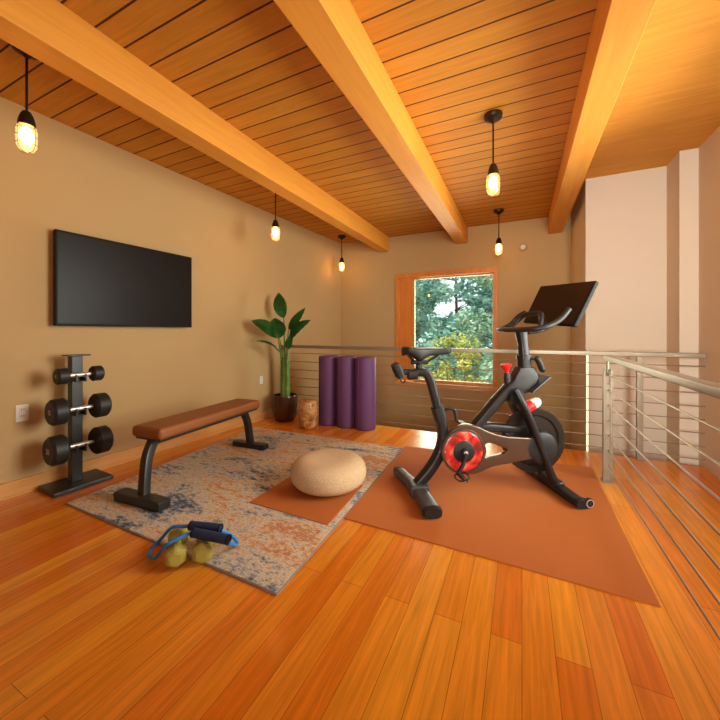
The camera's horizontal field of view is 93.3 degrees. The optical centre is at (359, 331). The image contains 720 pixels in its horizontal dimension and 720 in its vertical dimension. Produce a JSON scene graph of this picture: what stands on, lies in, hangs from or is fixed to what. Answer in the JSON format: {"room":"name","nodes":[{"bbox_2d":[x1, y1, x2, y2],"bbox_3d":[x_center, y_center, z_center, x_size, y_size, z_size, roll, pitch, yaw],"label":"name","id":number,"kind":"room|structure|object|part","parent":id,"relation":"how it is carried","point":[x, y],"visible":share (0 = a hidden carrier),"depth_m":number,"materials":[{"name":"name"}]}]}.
{"room":"exercise studio","nodes":[
{"label":"exercise studio","id":0,"kind":"room"},
{"bbox_2d":[0,97,340,483],"bbox_3d":[-2.440,1.175,2.398,0.200,5.490,8.400,0,0,29],"label":"wall","id":1,"kind":"structure","parent":0,"point":[75,181],"depth_m":3.05,"materials":[{"name":"beige paint"}]},
{"bbox_2d":[15,404,28,421],"bbox_3d":[-2.342,0.562,2.358,0.011,0.116,0.070,0,0,29],"label":"power outlet","id":2,"kind":"object","parent":1,"relation":"attached to","point":[21,411],"visible":1,"depth_m":2.35,"materials":[{"name":"white plastic"}]},
{"bbox_2d":[53,229,191,326],"bbox_3d":[-1.979,-0.397,2.954,0.075,0.702,1.080,0,0,29],"label":"television","id":3,"kind":"object","parent":1,"relation":"attached to","point":[97,281],"visible":1,"depth_m":2.81,"materials":[{"name":"black metal"}]},
{"bbox_2d":[0,409,273,500],"bbox_3d":[-2.667,1.067,1.747,0.026,0.105,6.640,0,0,29],"label":"baseboard","id":4,"kind":"structure","parent":1,"relation":"attached to","point":[11,489],"depth_m":2.86,"materials":[{"name":"brown wood"}]},
{"bbox_2d":[259,376,262,383],"bbox_3d":[-1.259,0.613,4.337,0.011,0.100,0.056,0,0,29],"label":"power outlet","id":5,"kind":"object","parent":1,"relation":"attached to","point":[260,377],"visible":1,"depth_m":4.33,"materials":[{"name":"white plastic"}]},
{"bbox_2d":[0,415,719,719],"bbox_3d":[-0.759,1.245,0.744,4.730,0.250,6.890,0,0,25],"label":"floor","id":6,"kind":"structure","parent":0,"point":[376,624],"depth_m":1.30,"materials":[{"name":"brown wood"}]},
{"bbox_2d":[38,354,112,497],"bbox_3d":[-2.082,0.642,2.501,0.260,0.955,0.360,0,0,29],"label":"dumbbell rack","id":7,"kind":"object","parent":6,"relation":"on","point":[76,480],"visible":0.88,"depth_m":2.48,"materials":[{"name":"black metal"}]},
{"bbox_3d":[-2.051,0.841,2.447,0.065,0.054,0.008,0,0,29],"label":"cradle arm","id":8,"kind":"part","parent":7,"relation":"part of","materials":[{"name":"black metal"}]},
{"bbox_3d":[-2.051,0.577,2.447,0.065,0.054,0.008,0,0,29],"label":"cradle arm","id":9,"kind":"part","parent":7,"relation":"part of","materials":[{"name":"black metal"}]},
{"bbox_3d":[-2.051,0.333,2.447,0.065,0.054,0.008,0,0,29],"label":"cradle arm","id":10,"kind":"part","parent":7,"relation":"part of","materials":[{"name":"black metal"}]},
{"bbox_3d":[-2.082,1.105,2.501,0.260,0.030,0.360,0,0,29],"label":"plate","id":11,"kind":"part","parent":7,"relation":"part of","materials":[{"name":"black metal"}]},
{"bbox_3d":[-2.083,0.170,2.498,0.110,0.010,0.140,0,0,29],"label":"plate","id":12,"kind":"part","parent":7,"relation":"part of","materials":[{"name":"black metal"}]},
{"bbox_2d":[42,425,113,466],"bbox_3d":[-2.036,0.818,2.470,0.200,0.200,0.366,0,0,29],"label":"dumbbell","id":13,"kind":"object","parent":7,"relation":"on","point":[56,450],"visible":1,"depth_m":2.35,"materials":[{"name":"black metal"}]},
{"bbox_3d":[-2.036,0.818,2.470,0.033,0.033,0.198,0,0,29],"label":"handle","id":14,"kind":"part","parent":13,"relation":"part of","materials":[{"name":"silver metal"}]},
{"bbox_2d":[44,392,111,425],"bbox_3d":[-2.036,0.554,2.470,0.180,0.180,0.348,0,0,29],"label":"dumbbell","id":15,"kind":"object","parent":7,"relation":"on","point":[57,411],"visible":1,"depth_m":2.36,"materials":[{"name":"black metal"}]},
{"bbox_3d":[-2.036,0.554,2.470,0.033,0.033,0.192,0,0,29],"label":"handle","id":16,"kind":"part","parent":15,"relation":"part of","materials":[{"name":"silver metal"}]},
{"bbox_2d":[53,365,104,384],"bbox_3d":[-2.036,0.310,2.470,0.112,0.112,0.280,0,0,29],"label":"dumbbell","id":17,"kind":"object","parent":7,"relation":"on","point":[95,373],"visible":1,"depth_m":2.43,"materials":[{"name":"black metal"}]},
{"bbox_3d":[-2.036,0.310,2.470,0.033,0.033,0.172,0,0,29],"label":"handle","id":18,"kind":"part","parent":17,"relation":"part of","materials":[{"name":"silver metal"}]},
{"bbox_3d":[-2.025,0.841,2.496,0.065,0.054,0.008,0,0,29],"label":"cradle arm","id":19,"kind":"part","parent":7,"relation":"part of","materials":[{"name":"black metal"}]},
{"bbox_3d":[-2.025,0.577,2.496,0.065,0.054,0.008,0,0,29],"label":"cradle arm","id":20,"kind":"part","parent":7,"relation":"part of","materials":[{"name":"black metal"}]},
{"bbox_3d":[-2.025,0.333,2.496,0.065,0.054,0.008,0,0,29],"label":"cradle arm","id":21,"kind":"part","parent":7,"relation":"part of","materials":[{"name":"black metal"}]},
{"bbox_2d":[66,427,402,595],"bbox_3d":[-0.773,1.115,2.731,1.867,0.011,1.967,0,0,25],"label":"area rug","id":22,"kind":"object","parent":6,"relation":"on","point":[217,482],"visible":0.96,"depth_m":2.17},
{"bbox_2d":[165,528,187,567],"bbox_3d":[-0.904,1.058,1.681,0.090,0.100,0.231,0,0,-25],"label":"weight","id":23,"kind":"object","parent":22,"relation":"on","point":[176,554],"visible":0.91,"depth_m":1.60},
{"bbox_2d":[113,398,267,511],"bbox_3d":[-1.223,0.874,2.728,0.450,0.470,1.220,0,0,21],"label":"weight bench","id":24,"kind":"object","parent":22,"relation":"on","point":[155,432],"visible":1,"depth_m":2.35,"materials":[{"name":"brown leather"}]},
{"bbox_3d":[-1.413,0.894,2.267,0.077,0.343,0.186,0,0,-7],"label":"leg","id":25,"kind":"part","parent":24,"relation":"part of","materials":[{"name":"black metal"}]},
{"bbox_3d":[-1.074,0.900,3.229,0.064,0.337,0.148,0,0,21],"label":"leg","id":26,"kind":"part","parent":24,"relation":"part of","materials":[{"name":"black metal"}]},
{"bbox_2d":[147,521,238,559],"bbox_3d":[-0.839,1.035,1.673,0.452,0.153,0.195,0,0,-4],"label":"band","id":27,"kind":"object","parent":22,"relation":"on","point":[206,531],"visible":1,"depth_m":1.65,"materials":[{"name":"blue rubber"}]},
{"bbox_3d":[-0.778,0.983,1.713,0.168,0.044,0.045,0,0,9],"label":"handle","id":28,"kind":"part","parent":27,"relation":"part of","materials":[{"name":"black plastic"}]},
{"bbox_3d":[-0.719,0.983,1.637,0.202,0.046,0.045,0,0,15],"label":"handle","id":29,"kind":"part","parent":27,"relation":"part of","materials":[{"name":"black plastic"}]},
{"bbox_2d":[192,539,212,563],"bbox_3d":[-0.778,1.057,1.702,0.090,0.100,0.209,0,0,-18],"label":"weight","id":30,"kind":"object","parent":22,"relation":"on","point":[202,551],"visible":0.59,"depth_m":1.61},
{"bbox_2d":[249,476,362,524],"bbox_3d":[-0.333,1.107,2.330,0.595,0.005,0.560,0,0,25],"label":"exercise mat","id":31,"kind":"object","parent":22,"relation":"on","point":[284,497],"visible":0.64,"depth_m":2.20,"materials":[{"name":"orange rubber"}]},
{"bbox_2d":[290,448,365,496],"bbox_3d":[-0.225,1.002,2.447,0.545,0.204,0.545,0,0,25],"label":"pouf","id":32,"kind":"object","parent":31,"relation":"on","point":[328,472],"visible":1,"depth_m":2.27,"materials":[{"name":"fabric"}]},
{"bbox_2d":[252,293,309,421],"bbox_3d":[-0.992,0.310,4.238,0.692,1.621,0.450,0,0,-17],"label":"potted plant","id":33,"kind":"object","parent":6,"relation":"on","point":[284,403],"visible":1,"depth_m":4.21,"materials":[{"name":"glossy green leaf"},{"name":"dark brown glazed ceramic"},{"name":"soil"}]},
{"bbox_3d":[-0.954,0.958,4.321,0.316,0.325,0.316,0,0,25],"label":"pot","id":34,"kind":"part","parent":33,"relation":"part of","materials":[{"name":"brown ceramic"}]},
{"bbox_2d":[298,399,318,429],"bbox_3d":[-0.604,0.958,3.982,0.237,0.325,0.236,0,0,25],"label":"stool","id":35,"kind":"object","parent":6,"relation":"on","point":[308,408],"visible":1,"depth_m":3.89,"materials":[{"name":"brown wood"}]},
{"bbox_2d":[319,355,337,425],"bbox_3d":[-0.383,0.706,4.159,0.243,0.828,0.243,0,0,25],"label":"rolled mat","id":36,"kind":"object","parent":6,"relation":"on","point":[327,363],"visible":0.94,"depth_m":4.05,"materials":[{"name":"purple plastic"}]},
{"bbox_2d":[336,356,355,428],"bbox_3d":[-0.159,0.706,4.057,0.243,0.828,0.243,0,0,25],"label":"rolled mat","id":37,"kind":"object","parent":6,"relation":"on","point":[345,379],"visible":0.93,"depth_m":3.95,"materials":[{"name":"purple plastic"}]},
{"bbox_2d":[355,356,375,430],"bbox_3d":[0.064,0.706,3.955,0.243,0.828,0.243,0,0,25],"label":"rolled mat","id":38,"kind":"object","parent":6,"relation":"on","point":[365,366],"visible":1,"depth_m":3.85,"materials":[{"name":"purple plastic"}]},
{"bbox_2d":[282,345,705,460],"bbox_3d":[0.875,0.647,3.731,4.350,0.945,0.050,0,0,25],"label":"cable railing","id":39,"kind":"object","parent":6,"relation":"on","point":[639,356],"visible":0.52,"depth_m":3.16,"materials":[{"name":"metal"}]},
{"bbox_3d":[0.889,0.195,3.725,4.320,0.040,0.050,0,0,25],"label":"handrail","id":40,"kind":"part","parent":39,"relation":"part of","materials":[{"name":"metal"}]},
{"bbox_3d":[2.450,0.667,2.981,0.044,0.905,0.044,0,0,25],"label":"post","id":41,"kind":"part","parent":39,"relation":"part of","materials":[{"name":"metal"}]},
{"bbox_2d":[344,446,660,607],"bbox_3d":[0.870,1.117,2.416,1.537,0.007,1.570,0,0,25],"label":"exercise mat","id":42,"kind":"object","parent":6,"relation":"on","point":[503,514],"visible":0.93,"depth_m":2.00,"materials":[{"name":"rubber"}]},
{"bbox_2d":[391,281,598,518],"bbox_3d":[0.857,0.374,2.387,1.283,1.477,0.670,0,0,-5],"label":"exercise bike","id":43,"kind":"object","parent":42,"relation":"on","point":[532,439],"visible":1,"depth_m":2.33,"materials":[{"name":"grey plastic"}]},
{"bbox_3d":[0.440,0.184,2.353,0.216,0.060,0.070,0,0,-5],"label":"saddle rail","id":44,"kind":"part","parent":43,"relation":"part of","materials":[{"name":"black plastic"}]},
{"bbox_3d":[0.459,0.393,2.354,0.217,0.295,0.072,0,0,-5],"label":"seat post","id":45,"kind":"part","parent":43,"relation":"part of","materials":[{"name":"black metal"}]},
{"bbox_3d":[0.489,0.801,2.357,0.240,0.553,0.090,0,0,-5],"label":"frame","id":46,"kind":"part","parent":43,"relation":"part of","materials":[{"name":"black metal"}]},
{"bbox_3d":[0.614,0.562,2.339,0.119,0.095,0.029,0,0,10],"label":"tension lever","id":47,"kind":"part","parent":43,"relation":"part of","materials":[{"name":"black plastic"}]},
{"bbox_3d":[0.677,0.868,2.254,0.079,0.133,0.044,0,0,-16],"label":"crank arm","id":48,"kind":"part","parent":43,"relation":"part of","materials":[{"name":"black metal"}]},
{"bbox_3d":[1.033,0.263,2.409,0.076,0.080,0.076,0,0,-5],"label":"resistance knob","id":49,"kind":"part","parent":43,"relation":"part of","materials":[{"name":"red plastic"}]},
{"bbox_3d":[1.088,0.458,2.414,0.100,0.100,0.110,0,0,-5],"label":"fork crown","id":50,"kind":"part","parent":43,"relation":"part of","materials":[{"name":"black metal"}]},
{"bbox_3d":[1.157,0.087,2.420,0.094,0.198,0.072,0,0,-5],"label":"handlebar post","id":51,"kind":"part","parent":43,"relation":"part of","materials":[{"name":"metal"}]},
{"bbox_3d":[1.209,0.733,2.475,0.330,0.681,0.130,0,0,-5],"label":"fork blade","id":52,"kind":"part","parent":43,"relation":"part of","materials":[{"name":"black metal"}]},
{"bbox_3d":[1.219,0.733,2.376,0.330,0.681,0.130,0,0,-5],"label":"fork blade","id":53,"kind":"part","parent":43,"relation":"part of","materials":[{"name":"black metal"}]},
{"bbox_3d":[1.326,-0.088,2.436,0.254,0.206,0.032,0,0,-5],"label":"screen arm","id":54,"kind":"part","parent":43,"relation":"part of"},
{"bbox_2d":[529,374,550,392],"bbox_3d":[1.247,0.365,2.429,0.137,0.114,0.170,0,0,-5],"label":"tray","id":55,"kind":"object","parent":43,"relation":"on","point":[536,381],"depth_m":2.38,"materials":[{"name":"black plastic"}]},
{"bbox_3d":[1.254,0.224,2.369,0.078,0.114,0.046,0,0,-5],"label":"height lever","id":56,"kind":"part","parent":43,"relation":"part of","materials":[{"name":"black plastic"}]},
{"bbox_3d":[1.402,-0.204,2.443,0.128,0.306,0.563,0,0,-5],"label":"display glass","id":57,"kind":"part","parent":43,"relation":"part of","materials":[{"name":"black glass"}]},
{"bbox_2d":[600,355,719,640],"bbox_3d":[0.641,0.647,-0.004,0.080,0.946,5.745,0,0,25],"label":"cable railing","id":58,"kind":"object","parent":6,"relation":"on","point":[710,388],"visible":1,"depth_m":1.64,"materials":[{"name":"metal"}]},
{"bbox_3d":[1.840,0.700,2.561,0.018,0.840,0.043,0,0,25],"label":"post","id":59,"kind":"part","parent":58,"relation":"part of","materials":[{"name":"metal"}]},
{"bbox_3d":[1.858,0.264,2.551,0.018,0.112,0.017,0,0,25],"label":"rail stem","id":60,"kind":"part","parent":58,"relation":"part of","materials":[{"name":"metal"}]},
{"bbox_3d":[1.877,0.700,2.543,0.018,0.840,0.043,0,0,25],"label":"post plate","id":61,"kind":"part","parent":58,"relation":"part of","materials":[{"name":"metal"}]},
{"bbox_3d":[0.633,0.192,-0.019,0.056,0.036,5.710,0,0,25],"label":"handrail","id":62,"kind":"part","parent":58,"relation":"part of","materials":[{"name":"metal"}]},
{"bbox_2d":[0,0,719,242],"bbox_3d":[-0.342,-1.670,1.492,5.100,0.200,8.600,0,0,25],"label":"ceiling","id":63,"kind":"structure","parent":0,"point":[450,63],"depth_m":2.25,"materials":[{"name":"brown wood"}]},
{"bbox_2d":[11,45,38,154],"bbox_3d":[-1.834,-1.277,1.871,0.128,0.586,0.128,0,0,25],"label":"pendant lamp","id":64,"kind":"object","parent":63,"relation":"hanging from","point":[26,123],"visible":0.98,"depth_m":1.86,"materials":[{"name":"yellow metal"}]},
{"bbox_2d":[15,122,37,152],"bbox_3d":[-1.834,-1.064,1.871,0.088,0.142,0.088,0,0,25],"label":"bulb","id":65,"kind":"object","parent":64,"relation":"on","point":[25,134],"depth_m":1.85,"materials":[{"name":"white glass"}]},
{"bbox_3d":[-1.834,-1.360,1.871,0.012,0.320,0.011,0,0,25],"label":"cord","id":66,"kind":"part","parent":64,"relation":"part of","materials":[{"name":"black rubber"}]},
{"bbox_3d":[-1.834,-1.079,1.871,0.062,0.092,0.062,0,0,25],"label":"bulb","id":67,"kind":"part","parent":64,"relation":"part of","materials":[{"name":"white glass"}]},
{"bbox_2d":[271,193,279,240],"bbox_3d":[-0.915,-1.277,3.682,0.128,0.586,0.128,0,0,25],"label":"pendant lamp","id":68,"kind":"object","parent":63,"relation":"hanging from","point":[275,226],"visible":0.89,"depth_m":3.66,"materials":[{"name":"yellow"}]},
{"bbox_2d":[271,226,279,240],"bbox_3d":[-0.915,-1.064,3.682,0.088,0.142,0.088,0,0,25],"label":"bulb","id":69,"kind":"object","parent":68,"relation":"on","point":[275,230],"depth_m":3.66,"materials":[{"name":"white glass"}]},
{"bbox_2d":[338,235,345,271],"bbox_3d":[-0.298,-1.277,5.559,0.128,0.586,0.128,0,0,25],"label":"pendant lamp","id":70,"kind":"object","parent":63,"relation":"hanging from","point":[341,265],"visible":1,"depth_m":5.53,"materials":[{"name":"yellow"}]},
{"bbox_2d":[484,109,502,195],"bbox_3d":[0.962,-1.277,2.455,0.128,0.586,0.128,0,0,25],"label":"pendant lamp","id":71,"kind":"object","parent":63,"relation":"hanging from","point":[493,116],"visible":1,"depth_m":2.43,"materials":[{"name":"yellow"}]},
{"bbox_3d":[0.962,-1.360,2.455,0.012,0.320,0.011,0,0,25],"label":"cord","id":72,"kind":"part","parent":71,"relation":"part of","materials":[{"name":"black rubber"}]},
{"bbox_2d":[487,173,499,194],"bbox_3d":[0.962,-1.064,2.455,0.088,0.142,0.088,0,0,25],"label":"bulb","id":73,"kind":"object","parent":71,"relation":"on","point":[493,182],"depth_m":2.43,"materials":[{"name":"white glass"}]},
{"bbox_3d":[0.962,-1.079,2.455,0.062,0.092,0.062,0,0,25],"label":"bulb","id":74,"kind":"part","parent":71,"relation":"part of","materials":[{"name":"white glass"}]},
{"bbox_2d":[493,208,503,255],"bbox_3d":[1.786,-1.277,4.377,0.128,0.586,0.128,0,0,25],"label":"pendant lamp","id":75,"kind":"object","parent":63,"relation":"hanging from","point":[498,247],"visible":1,"depth_m":4.36,"materials":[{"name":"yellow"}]},
{"bbox_2d":[495,243,501,254],"bbox_3d":[1.786,-1.064,4.377,0.088,0.142,0.088,0,0,25],"label":"bulb","id":76,"kind":"object","parent":75,"relation":"on","point":[498,248],"depth_m":4.36,"materials":[{"name":"white glass"}]},
{"bbox_2d":[341,214,570,448],"bbox_3d":[1.194,1.175,5.413,4.100,5.490,0.200,0,0,25],"label":"wall","id":77,"kind":"structure","parent":0,"point":[368,276],"depth_m":5.14,"materials":[{"name":"beige paint"}]},
{"bbox_2d":[0,0,388,251],"bbox_3d":[-1.348,-1.452,1.972,0.160,0.235,8.200,0,0,25],"label":"ceiling beam","id":78,"kind":"structure","parent":77,"relation":"attached to","point":[48,31],"depth_m":2.03,"materials":[{"name":"brown wood"}]},
{"bbox_2d":[274,0,467,243],"bbox_3d":[-0.224,-1.452,1.436,0.170,0.235,8.200,0,0,25],"label":"ceiling beam","id":79,"kind":"structure","parent":77,"relation":"attached to","point":[332,30],"depth_m":1.93,"materials":[{"name":"brown wood"}]},
{"bbox_2d":[395,267,497,390],"bbox_3d":[1.321,-0.045,5.324,1.555,1.800,0.250,0,0,25],"label":"window","id":80,"kind":"structure","parent":77,"relation":"in","point":[404,283],"depth_m":5.48,"materials":[{"name":"brown wood"}]},
{"bbox_3d":[0.757,-0.040,5.565,0.220,1.660,0.040,0,0,25],"label":"panel","id":81,"kind":"part","parent":80,"relation":"part of","materials":[{"name":"brown wood"}]},
{"bbox_3d":[1.323,0.830,5.323,1.550,0.050,0.250,0,0,25],"label":"sill","id":82,"kind":"part","parent":80,"relation":"part of","materials":[{"name":"brown wood"}]},
{"bbox_2d":[519,243,526,250],"bbox_3d":[2.283,-1.190,4.761,0.110,0.110,0.041,0,0,25],"label":"smoke detector","id":83,"kind":"object","parent":77,"relation":"attached to","point":[522,247],"visible":1,"depth_m":4.75,"materials":[{"name":"white plastic"}]},
{"bbox_2d":[548,0,655,233],"bbox_3d":[0.884,-1.452,0.908,0.165,0.235,8.200,0,0,25],"label":"ceiling beam","id":84,"kind":"structure","parent":77,"relation":"attached to","point":[618,27],"depth_m":1.90,"materials":[{"name":"brown wood"}]},
{"bbox_2d":[571,126,719,478],"bbox_3d":[2.795,1.175,3.321,1.010,5.490,2.200,0,0,25],"label":"wall","id":85,"kind":"structure","parent":0,"point":[649,238],"depth_m":3.25,"materials":[{"name":"beige paint"}]},
{"bbox_2d":[586,350,588,451],"bbox_3d":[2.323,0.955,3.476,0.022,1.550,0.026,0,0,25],"label":"railing post","id":86,"kind":"object","parent":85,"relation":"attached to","point":[587,356],"visible":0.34,"depth_m":3.47,"materials":[{"name":"silver metal"}]},
{"bbox_2d":[587,355,587,451],"bbox_3d":[2.319,0.965,3.468,0.014,1.510,0.008,0,0,25],"label":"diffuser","id":87,"kind":"object","parent":86,"relation":"attached to","point":[587,355],"depth_m":3.46,"materials":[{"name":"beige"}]},
{"label":"outside","id":88,"kind":"structure","parent":0,"visible":0},
{"bbox_3d":[14.109,4.470,29.611,80.000,0.100,54.400,0,0,25],"label":"ground","id":89,"kind":"structure","parent":88,"visible":0},
{"bbox_2d":[415,356,443,379],"bbox_3d":[1.351,2.462,8.836,1.994,3.925,1.982,0,0,12],"label":"shrub","id":90,"kind":"object","parent":89,"relation":"on","point":[440,376],"visible":0.02,"depth_m":8.98,"materials":[{"name":"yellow plant"}]},
{"bbox_2d":[415,279,457,379],"bbox_3d":[1.853,0.235,14.311,4.641,8.382,3.971,0,0,-44],"label":"leafy tree","id":91,"kind":"object","parent":89,"relation":"on","point":[427,306],"visible":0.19,"depth_m":14.19,"materials":[{"name":"green plant"}]},
{"bbox_2d":[415,276,492,379],"bbox_3d":[5.825,-1.993,22.730,9.980,12.834,10.441,0,0,5],"label":"leafy tree","id":92,"kind":"object","parent":89,"relation":"on","point":[484,299],"visible":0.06,"depth_m":20.03,"materials":[{"name":"green plant"}]},
{"bbox_2d":[430,330,483,381],"bbox_3d":[3.014,2.173,10.871,2.638,4.503,2.469,0,0,39],"label":"shrub","id":93,"kind":"object","parent":89,"relation":"on","point":[463,339],"visible":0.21,"depth_m":10.65,"materials":[{"name":"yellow plant"}]},
{"bbox_2d":[453,275,492,379],"bbox_3d":[6.454,-0.103,15.009,4.664,9.059,4.315,0,0,25],"label":"leafy tree","id":94,"kind":"object","parent":89,"relation":"on","point":[479,322],"visible":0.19,"depth_m":15.22,"materials":[{"name":"green plant"}]},
{"bbox_2d":[479,358,492,382],"bbox_3d":[4.093,2.235,8.559,2.092,4.378,2.238,0,0,25],"label":"shrub","id":95,"kind":"object","parent":89,"relation":"on","point":[484,365],"visible":0.05,"depth_m":8.82,"materials":[{"name":"green plant"}]}
]}

